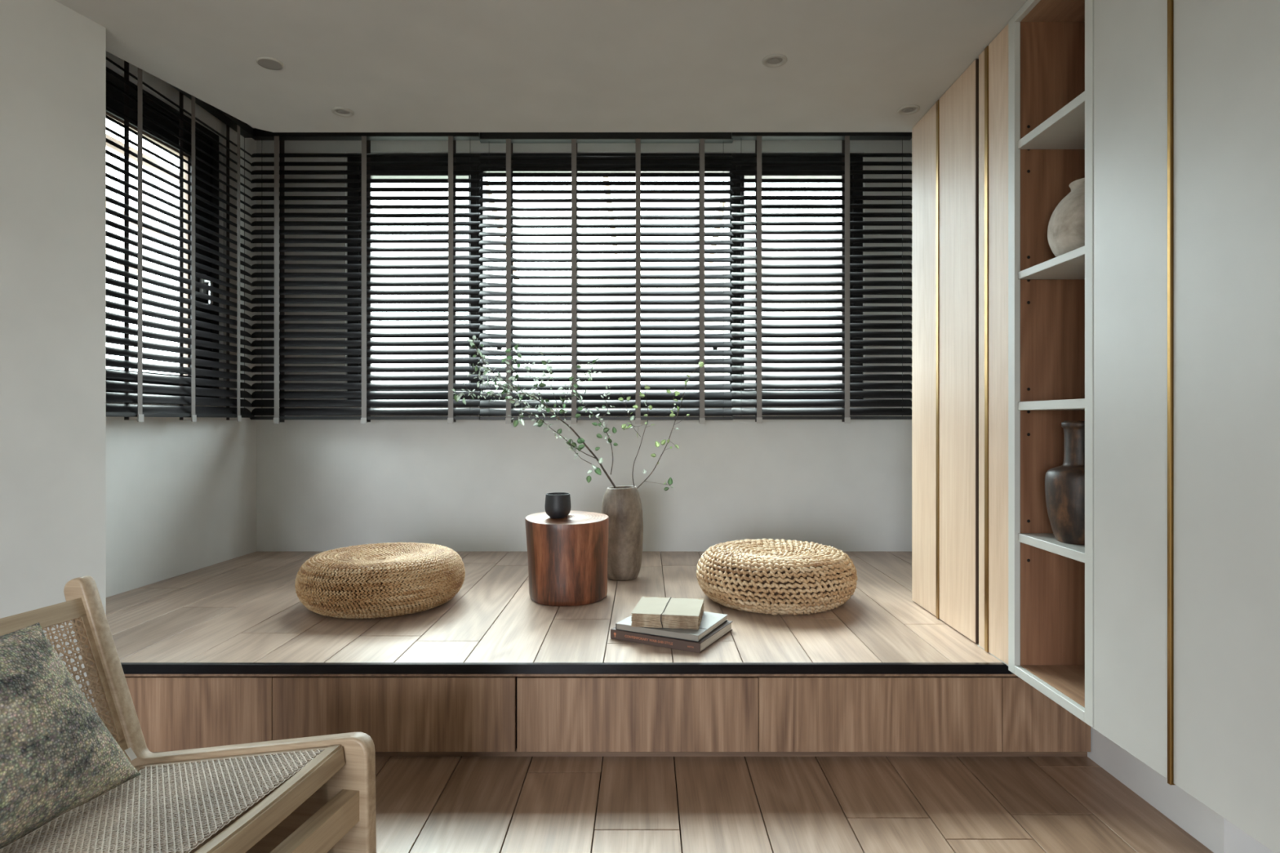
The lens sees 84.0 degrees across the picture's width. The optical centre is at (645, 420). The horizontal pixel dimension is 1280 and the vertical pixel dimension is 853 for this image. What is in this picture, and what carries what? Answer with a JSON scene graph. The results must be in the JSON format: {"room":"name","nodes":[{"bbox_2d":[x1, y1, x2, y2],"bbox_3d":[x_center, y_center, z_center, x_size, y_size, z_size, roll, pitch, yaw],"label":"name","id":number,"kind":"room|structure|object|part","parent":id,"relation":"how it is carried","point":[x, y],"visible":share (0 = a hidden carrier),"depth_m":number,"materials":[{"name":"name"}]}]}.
{"room":"tea room","nodes":[
{"label":"tea room","id":0,"kind":"room"},
{"bbox_2d":[0,0,106,714],"bbox_3d":[-2.522,-0.280,-0.356,0.781,2.572,5.083,0,0,14],"label":"wall","id":1,"kind":"structure","parent":0,"point":[53,56],"depth_m":1.86,"materials":[{"name":"paint"}]},
{"bbox_2d":[106,51,256,597],"bbox_3d":[-2.153,-0.255,2.868,0.160,2.622,1.800,0,0,3],"label":"wall","id":2,"kind":"structure","parent":0,"point":[181,495],"depth_m":3.18,"materials":[{"name":"paint"}]},
{"bbox_2d":[106,66,218,398],"bbox_3d":[-2.097,-0.734,3.051,0.112,1.290,0.790,0,0,3],"label":"window","id":3,"kind":"structure","parent":2,"relation":"in","point":[109,77],"depth_m":3.26,"materials":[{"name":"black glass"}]},
{"bbox_2d":[106,56,254,422],"bbox_3d":[-1.984,-0.728,2.996,0.059,1.466,1.152,0,0,0],"label":"blind","id":4,"kind":"object","parent":3,"relation":"attached to","point":[126,410],"visible":0.64,"depth_m":3.02,"materials":[{"name":"paint"}]},
{"bbox_3d":[-1.985,-0.022,2.996,0.048,0.017,1.152,0,0,0],"label":"rail","id":5,"kind":"part","parent":4,"relation":"part of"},
{"bbox_3d":[-1.985,-0.727,3.522,0.002,1.425,0.002,0,0,0],"label":"lift cord","id":6,"kind":"part","parent":4,"relation":"part of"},
{"bbox_3d":[-2.053,-0.614,3.329,0.052,0.140,0.030,0,0,3],"label":"handle","id":7,"kind":"part","parent":3,"relation":"part of","materials":[{"name":"metal"}]},
{"bbox_2d":[55,0,1026,132],"bbox_3d":[-0.800,-1.283,0.013,4.800,0.356,5.427,0,0,0],"label":"ceiling","id":8,"kind":"structure","parent":0,"point":[399,65],"depth_m":2.17,"materials":[{"name":"paint"}]},
{"bbox_2d":[256,56,283,70],"bbox_3d":[-1.159,-1.102,2.196,0.075,0.006,0.075,0,0,0],"label":"recessed light","id":9,"kind":"object","parent":8,"relation":"in","point":[269,63],"visible":1,"depth_m":2.19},
{"bbox_2d":[331,106,354,116],"bbox_3d":[-1.081,-1.102,2.541,0.075,0.006,0.075,0,0,0],"label":"recessed light","id":10,"kind":"object","parent":8,"relation":"in","point":[339,111],"visible":1,"depth_m":2.54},
{"bbox_2d":[762,53,786,67],"bbox_3d":[0.396,-1.102,2.179,0.075,0.006,0.075,0,0,0],"label":"recessed light","id":11,"kind":"object","parent":8,"relation":"in","point":[772,60],"visible":1,"depth_m":2.18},
{"bbox_2d":[897,104,919,115],"bbox_3d":[0.935,-1.102,2.525,0.075,0.006,0.075,0,0,0],"label":"recessed light","id":12,"kind":"object","parent":8,"relation":"in","point":[908,109],"visible":1,"depth_m":2.52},
{"bbox_2d":[256,139,911,552],"bbox_3d":[-0.400,-0.255,3.793,4.000,2.622,0.160,0,0,0],"label":"wall","id":13,"kind":"structure","parent":0,"point":[322,485],"depth_m":3.71,"materials":[{"name":"paint"}]},
{"bbox_2d":[346,153,862,400],"bbox_3d":[-0.211,-0.747,3.748,2.707,1.315,0.119,0,0,0],"label":"window","id":14,"kind":"structure","parent":13,"relation":"in","point":[735,158],"depth_m":3.73,"materials":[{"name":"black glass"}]},
{"bbox_2d":[249,128,480,423],"bbox_3d":[-1.405,-0.723,3.576,1.147,1.476,0.059,0,0,0],"label":"blind","id":15,"kind":"object","parent":14,"relation":"attached to","point":[279,394],"visible":0.98,"depth_m":3.57,"materials":[{"name":"paint"}]},
{"bbox_3d":[-1.405,-0.013,3.578,1.147,0.017,0.048,0,0,0],"label":"rail","id":16,"kind":"part","parent":15,"relation":"part of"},
{"bbox_3d":[-1.197,-0.731,3.776,0.617,1.223,0.065,0,0,0],"label":"casement sash","id":17,"kind":"part","parent":14,"relation":"part of","materials":[{"name":"glass"}]},
{"bbox_2d":[478,132,733,423],"bbox_3d":[-0.198,-0.721,3.607,1.288,1.476,0.059,0,0,0],"label":"blind","id":18,"kind":"object","parent":14,"relation":"attached to","point":[508,138],"visible":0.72,"depth_m":3.60,"materials":[{"name":"paint"}]},
{"bbox_3d":[-0.792,-0.720,3.608,0.002,1.435,0.002,0,0,0],"label":"lift cord","id":19,"kind":"part","parent":18,"relation":"part of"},
{"bbox_3d":[-0.198,-0.011,3.608,1.288,0.017,0.048,0,0,0],"label":"rail","id":20,"kind":"part","parent":18,"relation":"part of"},
{"bbox_3d":[0.786,-0.731,3.776,0.612,1.223,0.065,0,0,0],"label":"casement sash","id":21,"kind":"part","parent":14,"relation":"part of","materials":[{"name":"glass"}]},
{"bbox_2d":[731,132,911,423],"bbox_3d":[0.888,-0.724,3.576,0.910,1.476,0.059,0,0,0],"label":"blind","id":22,"kind":"object","parent":14,"relation":"attached to","point":[845,394],"visible":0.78,"depth_m":3.57,"materials":[{"name":"paint"}]},
{"bbox_3d":[0.888,-0.013,3.578,0.910,0.017,0.048,0,0,0],"label":"rail","id":23,"kind":"part","parent":22,"relation":"part of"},
{"bbox_3d":[1.293,-0.723,3.578,0.002,1.435,0.002,0,0,0],"label":"lift cord","id":24,"kind":"part","parent":22,"relation":"part of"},
{"bbox_2d":[28,756,1213,852],"bbox_3d":[-0.700,0.986,0.556,4.600,0.060,6.513,0,0,0],"label":"floor","id":25,"kind":"structure","parent":0,"point":[424,804],"depth_m":1.76,"materials":[{"name":"brown wood"}]},
{"bbox_2d":[0,575,376,852],"bbox_3d":[-0.842,0.628,1.053,0.638,0.655,0.570,0,0,10],"label":"lounge chair","id":26,"kind":"object","parent":25,"relation":"on","point":[313,794],"visible":0.78,"depth_m":1.23,"materials":[{"name":"brown wood"}]},
{"bbox_3d":[-1.119,0.357,1.100,0.035,0.041,0.510,0,0,10],"label":"rail","id":27,"kind":"part","parent":26,"relation":"part of","materials":[{"name":"brown wood"}]},
{"bbox_2d":[0,622,140,848],"bbox_3d":[-0.970,0.479,0.994,0.159,0.283,0.530,0,0,10],"label":"cushion","id":28,"kind":"object","parent":26,"relation":"on","point":[58,756],"visible":1,"depth_m":1.08,"materials":[{"name":"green fabric"}]},
{"bbox_3d":[-0.980,0.658,1.077,0.030,0.034,0.510,0,0,10],"label":"rail","id":29,"kind":"part","parent":26,"relation":"part of","materials":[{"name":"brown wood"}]},
{"bbox_3d":[-1.028,0.487,1.338,0.105,0.241,0.010,0,0,10],"label":"rail","id":30,"kind":"part","parent":26,"relation":"part of","materials":[{"name":"brown wood"}]},
{"bbox_3d":[-1.026,0.612,1.085,0.031,0.032,0.510,0,0,10],"label":"rail","id":31,"kind":"part","parent":26,"relation":"part of","materials":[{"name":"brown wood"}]},
{"bbox_3d":[-0.783,0.610,1.043,0.366,0.065,0.492,0,0,10],"label":"cane seat","id":32,"kind":"part","parent":26,"relation":"part of","materials":[{"name":"beige wicker"}]},
{"bbox_3d":[-0.744,0.623,1.288,0.384,0.091,0.014,0,0,10],"label":"seat rail","id":33,"kind":"part","parent":26,"relation":"part of","materials":[{"name":"brown wood"}]},
{"bbox_3d":[-0.588,0.597,1.010,0.036,0.049,0.510,0,0,10],"label":"rail","id":34,"kind":"part","parent":26,"relation":"part of","materials":[{"name":"brown wood"}]},
{"bbox_2d":[106,551,1090,756],"bbox_3d":[-0.370,0.819,2.861,3.580,0.274,1.745,0,0,0],"label":"platform","id":35,"kind":"object","parent":25,"relation":"on","point":[228,652],"visible":0.55,"depth_m":2.00,"materials":[{"name":"brown wood"}]},
{"bbox_3d":[-1.575,0.828,2.009,1.048,0.209,0.018,0,0,0],"label":"drawer","id":36,"kind":"part","parent":35,"relation":"part of","materials":[{"name":"brown wood"}]},
{"bbox_2d":[294,542,465,618],"bbox_3d":[-0.985,0.591,2.675,0.597,0.193,0.596,0,0,-34],"label":"pouf","id":37,"kind":"object","parent":35,"relation":"on","point":[381,580],"visible":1,"depth_m":2.46,"materials":[{"name":"beige wicker"}]},
{"bbox_3d":[-0.708,0.828,2.009,0.682,0.209,0.018,0,0,0],"label":"drawer","id":38,"kind":"part","parent":35,"relation":"part of","materials":[{"name":"brown wood"}]},
{"bbox_2d":[524,511,608,606],"bbox_3d":[-0.303,0.525,2.752,0.324,0.317,0.309,0,0,0],"label":"table","id":39,"kind":"object","parent":35,"relation":"on","point":[567,556],"visible":0.88,"depth_m":2.62,"materials":[{"name":"brown wood"}]},
{"bbox_2d":[544,492,571,518],"bbox_3d":[-0.336,0.327,2.735,0.100,0.093,0.100,0,0,0],"label":"cup","id":40,"kind":"object","parent":39,"relation":"on","point":[557,504],"visible":1,"depth_m":2.70,"materials":[{"name":"black ceramic"}]},
{"bbox_3d":[-0.531,0.696,1.997,3.137,0.027,0.018,0,0,0],"label":"edge trim","id":41,"kind":"part","parent":35,"relation":"part of","materials":[{"name":"black metal"}]},
{"bbox_3d":[-0.421,0.715,2.024,3.357,0.009,0.048,0,0,0],"label":"rail","id":42,"kind":"part","parent":35,"relation":"part of","materials":[{"name":"black metal"}]},
{"bbox_2d":[600,485,643,581],"bbox_3d":[-0.102,0.485,3.090,0.186,0.397,0.186,0,0,0],"label":"vase","id":43,"kind":"object","parent":35,"relation":"on","point":[622,504],"visible":0.86,"depth_m":3.01,"materials":[{"name":"ceramic"}]},
{"bbox_2d":[451,335,617,488],"bbox_3d":[-0.455,0.131,3.070,0.731,0.985,0.315,0,0,-9],"label":"leafy branch","id":44,"kind":"object","parent":43,"relation":"in","point":[540,422],"visible":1,"depth_m":3.05,"materials":[{"name":"green plant"}]},
{"bbox_2d":[617,383,656,487],"bbox_3d":[-0.037,0.230,3.087,0.167,0.787,0.165,0,0,0],"label":"leafy branch","id":45,"kind":"object","parent":43,"relation":"in","point":[642,395],"visible":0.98,"depth_m":3.09,"materials":[{"name":"green plant"}]},
{"bbox_3d":[-0.054,0.246,3.092,0.134,0.756,0.009,0,0,-4],"label":"stem","id":46,"kind":"part","parent":45,"relation":"part of","materials":[{"name":"green plant"}]},
{"bbox_2d":[636,360,703,490],"bbox_3d":[0.066,0.186,3.049,0.375,0.877,0.152,0,0,0],"label":"leafy branch","id":47,"kind":"object","parent":43,"relation":"in","point":[701,364],"visible":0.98,"depth_m":3.06,"materials":[{"name":"green plant"}]},
{"bbox_3d":[-0.021,0.829,2.009,0.679,0.208,0.018,0,0,0],"label":"drawer","id":48,"kind":"part","parent":35,"relation":"part of","materials":[{"name":"brown wood"}]},
{"bbox_2d":[610,620,733,653],"bbox_3d":[0.087,0.668,2.273,0.306,0.029,0.265,0,0,28],"label":"book","id":49,"kind":"object","parent":35,"relation":"on","point":[663,642],"visible":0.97,"depth_m":2.16,"materials":[{"name":"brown paper"}]},
{"bbox_2d":[615,611,728,642],"bbox_3d":[0.088,0.643,2.271,0.278,0.021,0.254,0,0,27],"label":"book","id":50,"kind":"object","parent":49,"relation":"on","point":[710,621],"visible":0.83,"depth_m":2.18,"materials":[{"name":"white paper"}]},
{"bbox_2d":[631,596,703,629],"bbox_3d":[0.075,0.611,2.268,0.211,0.044,0.215,0,0,9],"label":"bundle","id":51,"kind":"object","parent":50,"relation":"on","point":[650,611],"visible":1,"depth_m":2.19,"materials":[{"name":"beige paper"}]},
{"bbox_2d":[696,538,857,615],"bbox_3d":[0.500,0.591,2.735,0.606,0.204,0.604,0,0,-7],"label":"pouf","id":52,"kind":"object","parent":35,"relation":"on","point":[771,576],"visible":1,"depth_m":2.51,"materials":[{"name":"wicker"}]},
{"bbox_3d":[0.662,0.828,2.009,0.684,0.209,0.018,0,0,0],"label":"drawer","id":53,"kind":"part","parent":35,"relation":"part of","materials":[{"name":"brown wood"}]},
{"bbox_2d":[911,23,1008,666],"bbox_3d":[1.202,-0.211,2.329,0.395,1.788,0.715,0,0,0],"label":"tall cabinet","id":54,"kind":"object","parent":35,"relation":"on","point":[960,145],"visible":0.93,"depth_m":2.27,"materials":[{"name":"brown wood"}]},
{"bbox_3d":[1.016,-0.212,2.573,0.018,1.782,0.226,0,0,0],"label":"door","id":55,"kind":"part","parent":54,"relation":"part of","materials":[{"name":"brown wood"}]},
{"bbox_3d":[1.016,-0.212,2.304,0.018,1.782,0.268,0,0,0],"label":"door","id":56,"kind":"part","parent":54,"relation":"part of","materials":[{"name":"brown wood"}]},
{"bbox_3d":[1.016,-0.212,2.128,0.018,1.782,0.041,0,0,0],"label":"door","id":57,"kind":"part","parent":54,"relation":"part of","materials":[{"name":"brown wood"}]},
{"bbox_3d":[1.016,-0.212,2.029,0.018,1.782,0.116,0,0,0],"label":"door","id":58,"kind":"part","parent":54,"relation":"part of","materials":[{"name":"brown wood"}]},
{"bbox_3d":[1.129,0.828,2.009,0.248,0.209,0.018,0,0,0],"label":"drawer","id":59,"kind":"part","parent":35,"relation":"part of","materials":[{"name":"brown wood"}]},
{"bbox_3d":[1.475,-0.280,0.607,0.150,2.572,6.413,0,0,0],"label":"wall","id":60,"kind":"structure","parent":0,"visible":0},
{"bbox_2d":[1087,726,1274,852],"bbox_3d":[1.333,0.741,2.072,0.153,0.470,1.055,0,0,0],"label":"trim","id":61,"kind":"structure","parent":60,"relation":"attached to","point":[1213,831],"depth_m":1.70,"materials":[{"name":"paint"}]},
{"bbox_2d":[1093,0,1279,852],"bbox_3d":[1.198,-0.205,0.971,0.401,1.798,1.242,0,0,0],"label":"tall cabinet","id":62,"kind":"object","parent":60,"relation":"attached to","point":[1187,92],"visible":1,"depth_m":1.30,"materials":[{"name":"white paint"}]},
{"bbox_2d":[1008,0,1093,728],"bbox_3d":[1.133,-0.207,1.781,0.261,1.794,0.371,0,0,0],"label":"shelf unit","id":63,"kind":"object","parent":62,"relation":"attached to","point":[1051,42],"visible":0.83,"depth_m":1.93,"materials":[{"name":"white laminate"}]},
{"bbox_3d":[1.011,-0.207,1.949,0.016,1.794,0.034,0,0,0],"label":"panel","id":64,"kind":"part","parent":63,"relation":"part of","materials":[{"name":"white laminate"}]},
{"bbox_3d":[1.131,0.317,1.778,0.240,0.022,0.306,0,0,0],"label":"shelf","id":65,"kind":"part","parent":63,"relation":"part of","materials":[{"name":"white laminate"}]},
{"bbox_3d":[1.131,-0.039,1.778,0.240,0.023,0.306,0,0,0],"label":"shelf","id":66,"kind":"part","parent":63,"relation":"part of","materials":[{"name":"white laminate"}]},
{"bbox_3d":[1.131,-0.393,1.778,0.240,0.020,0.306,0,0,0],"label":"shelf","id":67,"kind":"part","parent":63,"relation":"part of","materials":[{"name":"white laminate"}]},
{"bbox_3d":[1.131,-0.748,1.778,0.240,0.023,0.306,0,0,0],"label":"shelf","id":68,"kind":"part","parent":63,"relation":"part of","materials":[{"name":"white laminate"}]},
{"bbox_3d":[1.135,-1.093,1.778,0.233,0.021,0.308,0,0,0],"label":"panel","id":69,"kind":"part","parent":63,"relation":"part of","materials":[{"name":"brown wood"}]},
{"bbox_3d":[1.135,0.677,1.778,0.233,0.025,0.308,0,0,0],"label":"panel","id":70,"kind":"part","parent":63,"relation":"part of","materials":[{"name":"brown wood"}]},
{"bbox_2d":[1044,421,1084,545],"bbox_3d":[1.094,0.153,1.790,0.154,0.305,0.154,0,0,0],"label":"bottle vase","id":71,"kind":"object","parent":63,"relation":"on","point":[1064,484],"visible":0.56,"depth_m":1.76,"materials":[{"name":"brown ceramic"}]},
{"bbox_2d":[1047,177,1084,257],"bbox_3d":[1.121,-0.502,1.790,0.190,0.198,0.190,0,0,0],"label":"vase","id":72,"kind":"object","parent":63,"relation":"on","point":[1066,225],"visible":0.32,"depth_m":1.76,"materials":[{"name":"white ceramic"}]},
{"bbox_3d":[1.127,-0.207,1.610,0.249,1.794,0.029,0,0,0],"label":"panel","id":73,"kind":"part","parent":63,"relation":"part of","materials":[{"name":"white laminate"}]},
{"bbox_3d":[1.014,-0.206,1.477,0.022,1.793,0.230,0,0,0],"label":"door","id":74,"kind":"part","parent":62,"relation":"part of","materials":[{"name":"white paint"}]},
{"bbox_3d":[1.014,-0.206,1.026,0.022,1.793,0.651,0,0,0],"label":"door","id":75,"kind":"part","parent":62,"relation":"part of","materials":[{"name":"white paint"}]}
]}

